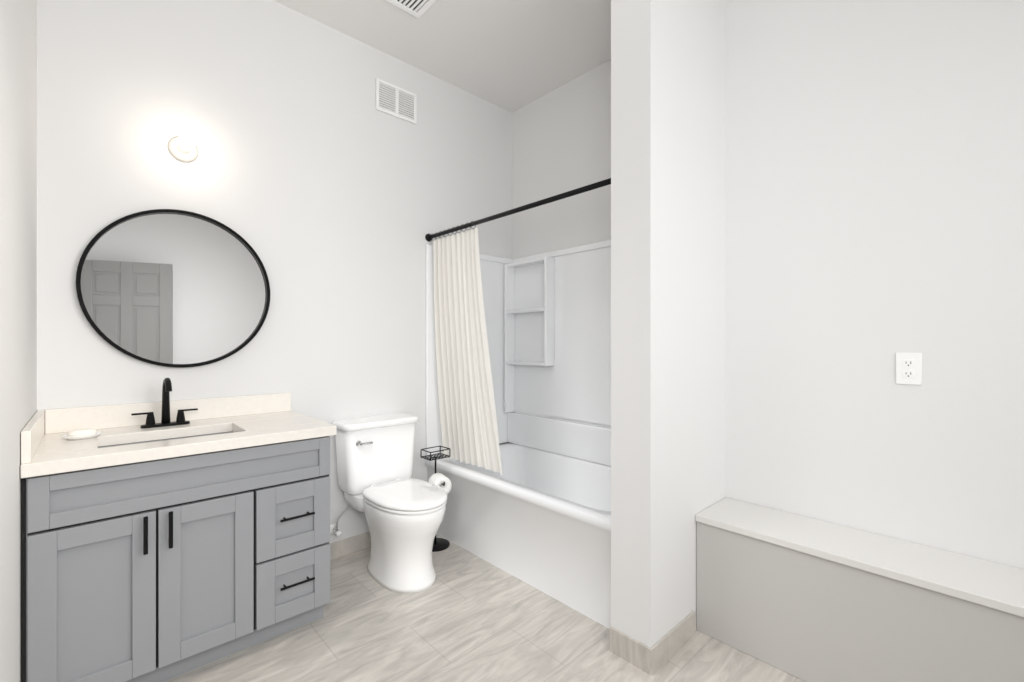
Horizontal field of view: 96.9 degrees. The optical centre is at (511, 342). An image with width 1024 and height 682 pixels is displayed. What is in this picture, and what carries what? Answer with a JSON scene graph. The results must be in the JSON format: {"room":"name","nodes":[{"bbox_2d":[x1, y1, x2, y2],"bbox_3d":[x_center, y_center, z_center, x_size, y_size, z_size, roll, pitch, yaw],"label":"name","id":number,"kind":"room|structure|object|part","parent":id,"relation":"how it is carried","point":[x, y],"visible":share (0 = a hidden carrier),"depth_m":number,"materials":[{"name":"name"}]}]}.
{"room":"bathroom","nodes":[
{"label":"bathroom","id":0,"kind":"room"},
{"bbox_2d":[0,0,36,681],"bbox_3d":[-0.507,-0.278,0.177,0.200,2.976,4.150,0,0,-43],"label":"wall","id":1,"kind":"structure","parent":0,"point":[18,214],"depth_m":1.25,"materials":[{"name":"white paint"}]},
{"bbox_2d":[37,0,511,542],"bbox_3d":[-0.989,-0.278,2.679,3.200,2.976,0.230,0,0,-43],"label":"wall","id":2,"kind":"structure","parent":0,"point":[321,184],"depth_m":2.25,"materials":[{"name":"white paint"}]},
{"bbox_3d":[-1.495,-0.245,2.070,0.712,0.712,0.028,0,0,-43],"label":"mirror","id":3,"kind":"part","parent":2,"relation":"part of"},
{"bbox_2d":[167,134,198,162],"bbox_3d":[-1.458,-0.884,2.026,0.116,0.116,0.145,0,0,-43],"label":"lamp","id":4,"kind":"object","parent":2,"relation":"attached to","point":[183,148],"visible":1,"depth_m":2.04,"materials":[{"name":"white glass"}]},
{"bbox_2d":[376,78,416,123],"bbox_3d":[-0.713,-1.493,2.810,0.275,0.188,0.012,0,0,-43],"label":"air vent grille","id":5,"kind":"object","parent":2,"relation":"attached to","point":[395,101],"visible":1,"depth_m":2.80,"materials":[{"name":"grey metal"}]},
{"bbox_2d":[425,178,610,241],"bbox_3d":[-0.035,-0.690,2.423,0.052,0.051,1.501,0,0,-43],"label":"curtain rod","id":6,"kind":"object","parent":2,"relation":"attached to","point":[430,237],"visible":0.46,"depth_m":2.29,"materials":[{"name":"black metal"}]},
{"bbox_2d":[431,221,502,474],"bbox_3d":[-0.277,0.018,2.757,0.140,1.448,0.601,0,0,-43],"label":"shower curtain","id":7,"kind":"object","parent":6,"relation":"hanging from","point":[468,421],"visible":0.96,"depth_m":2.75,"materials":[{"name":"fabric"}]},
{"bbox_2d":[274,0,610,112],"bbox_3d":[0.397,-1.816,1.188,3.200,0.100,4.400,0,0,-43],"label":"ceiling","id":8,"kind":"structure","parent":0,"point":[511,56],"depth_m":2.62,"materials":[{"name":"white paint"}]},
{"bbox_2d":[386,0,436,17],"bbox_3d":[-0.514,-1.758,2.219,0.330,0.014,0.330,0,0,-43],"label":"air vent","id":9,"kind":"object","parent":8,"relation":"attached to","point":[417,8],"visible":0.96,"depth_m":2.36,"materials":[{"name":"grey metal"}]},
{"bbox_2d":[164,534,804,681],"bbox_3d":[0.397,1.260,1.188,3.200,0.100,4.400,0,0,-43],"label":"floor","id":10,"kind":"structure","parent":0,"point":[467,616],"depth_m":1.82,"materials":[{"name":"tile"}]},
{"bbox_2d":[20,378,335,681],"bbox_3d":[-1.293,0.678,1.851,0.927,1.064,0.624,0,0,-43],"label":"bathroom vanity","id":11,"kind":"object","parent":10,"relation":"on","point":[165,539],"visible":1,"depth_m":1.61,"materials":[{"name":"grey paint"}]},
{"bbox_2d":[60,429,102,439],"bbox_3d":[-1.602,0.338,1.692,0.120,0.033,0.088,0,0,-43],"label":"soap dish","id":12,"kind":"object","parent":11,"relation":"on","point":[78,434],"visible":1,"depth_m":1.67,"materials":[{"name":"white ceramic"}]},
{"bbox_2d":[330,532,370,559],"bbox_3d":[-0.860,1.164,2.674,0.803,0.092,0.010,0,0,-43],"label":"baseboard","id":13,"kind":"structure","parent":10,"relation":"on","point":[340,548],"depth_m":2.60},
{"bbox_2d":[330,413,447,592],"bbox_3d":[-0.615,0.821,2.425,0.464,0.778,0.708,0,0,-43],"label":"toilet","id":14,"kind":"object","parent":10,"relation":"on","point":[394,501],"visible":0.98,"depth_m":2.36,"materials":[{"name":"white ceramic"}]},
{"bbox_2d":[421,446,451,551],"bbox_3d":[-0.435,0.921,2.692,0.170,0.577,0.234,0,0,-43],"label":"toilet paper stand","id":15,"kind":"object","parent":10,"relation":"on","point":[445,484],"visible":0.73,"depth_m":2.66,"materials":[{"name":"black metal"}]},
{"bbox_2d":[425,442,610,627],"bbox_3d":[0.228,0.980,2.668,0.774,0.460,1.498,0,0,-43],"label":"bathtub","id":16,"kind":"object","parent":10,"relation":"on","point":[540,520],"visible":0.56,"depth_m":2.38,"materials":[{"name":"white ceramic"}]},
{"bbox_2d":[695,497,1023,681],"bbox_3d":[1.637,0.965,1.205,0.318,0.490,2.209,0,0,-43],"label":"bench","id":17,"kind":"object","parent":10,"relation":"on","point":[805,599],"visible":1,"depth_m":1.55,"materials":[{"name":"grey"}]},
{"bbox_2d":[512,59,610,258],"bbox_3d":[0.605,-0.278,3.018,0.250,2.976,1.504,0,0,-43],"label":"wall","id":18,"kind":"structure","parent":0,"point":[561,139],"depth_m":3.10,"materials":[{"name":"white paint"}]},
{"bbox_2d":[426,240,610,466],"bbox_3d":[0.230,0.054,2.669,0.770,1.388,1.498,0,0,-43],"label":"shower surround","id":19,"kind":"object","parent":18,"relation":"attached to","point":[548,320],"visible":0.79,"depth_m":3.08,"materials":[{"name":"white plastic"}]},
{"bbox_2d":[611,0,725,647],"bbox_3d":[0.859,-0.278,2.110,1.117,2.976,0.172,0,0,-43],"label":"wall","id":20,"kind":"structure","parent":0,"point":[668,270],"depth_m":1.77,"materials":[{"name":"white paint"}]},
{"bbox_2d":[638,611,694,675],"bbox_3d":[0.623,1.164,1.784,0.349,0.092,0.038,0,0,-43],"label":"baseboard","id":21,"kind":"structure","parent":20,"relation":"attached to","point":[653,659],"depth_m":1.72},
{"bbox_2d":[726,0,1023,568],"bbox_3d":[1.923,-0.278,1.464,0.450,2.976,2.224,0,0,-43],"label":"wall","id":22,"kind":"structure","parent":0,"point":[874,187],"depth_m":1.71,"materials":[{"name":"white paint"}]},
{"bbox_2d":[896,353,921,384],"bbox_3d":[1.438,0.093,1.647,0.009,0.116,0.072,0,0,-43],"label":"electrical outlet","id":23,"kind":"object","parent":22,"relation":"attached to","point":[908,368],"visible":1,"depth_m":1.64,"materials":[{"name":"white plastic"}]}
]}

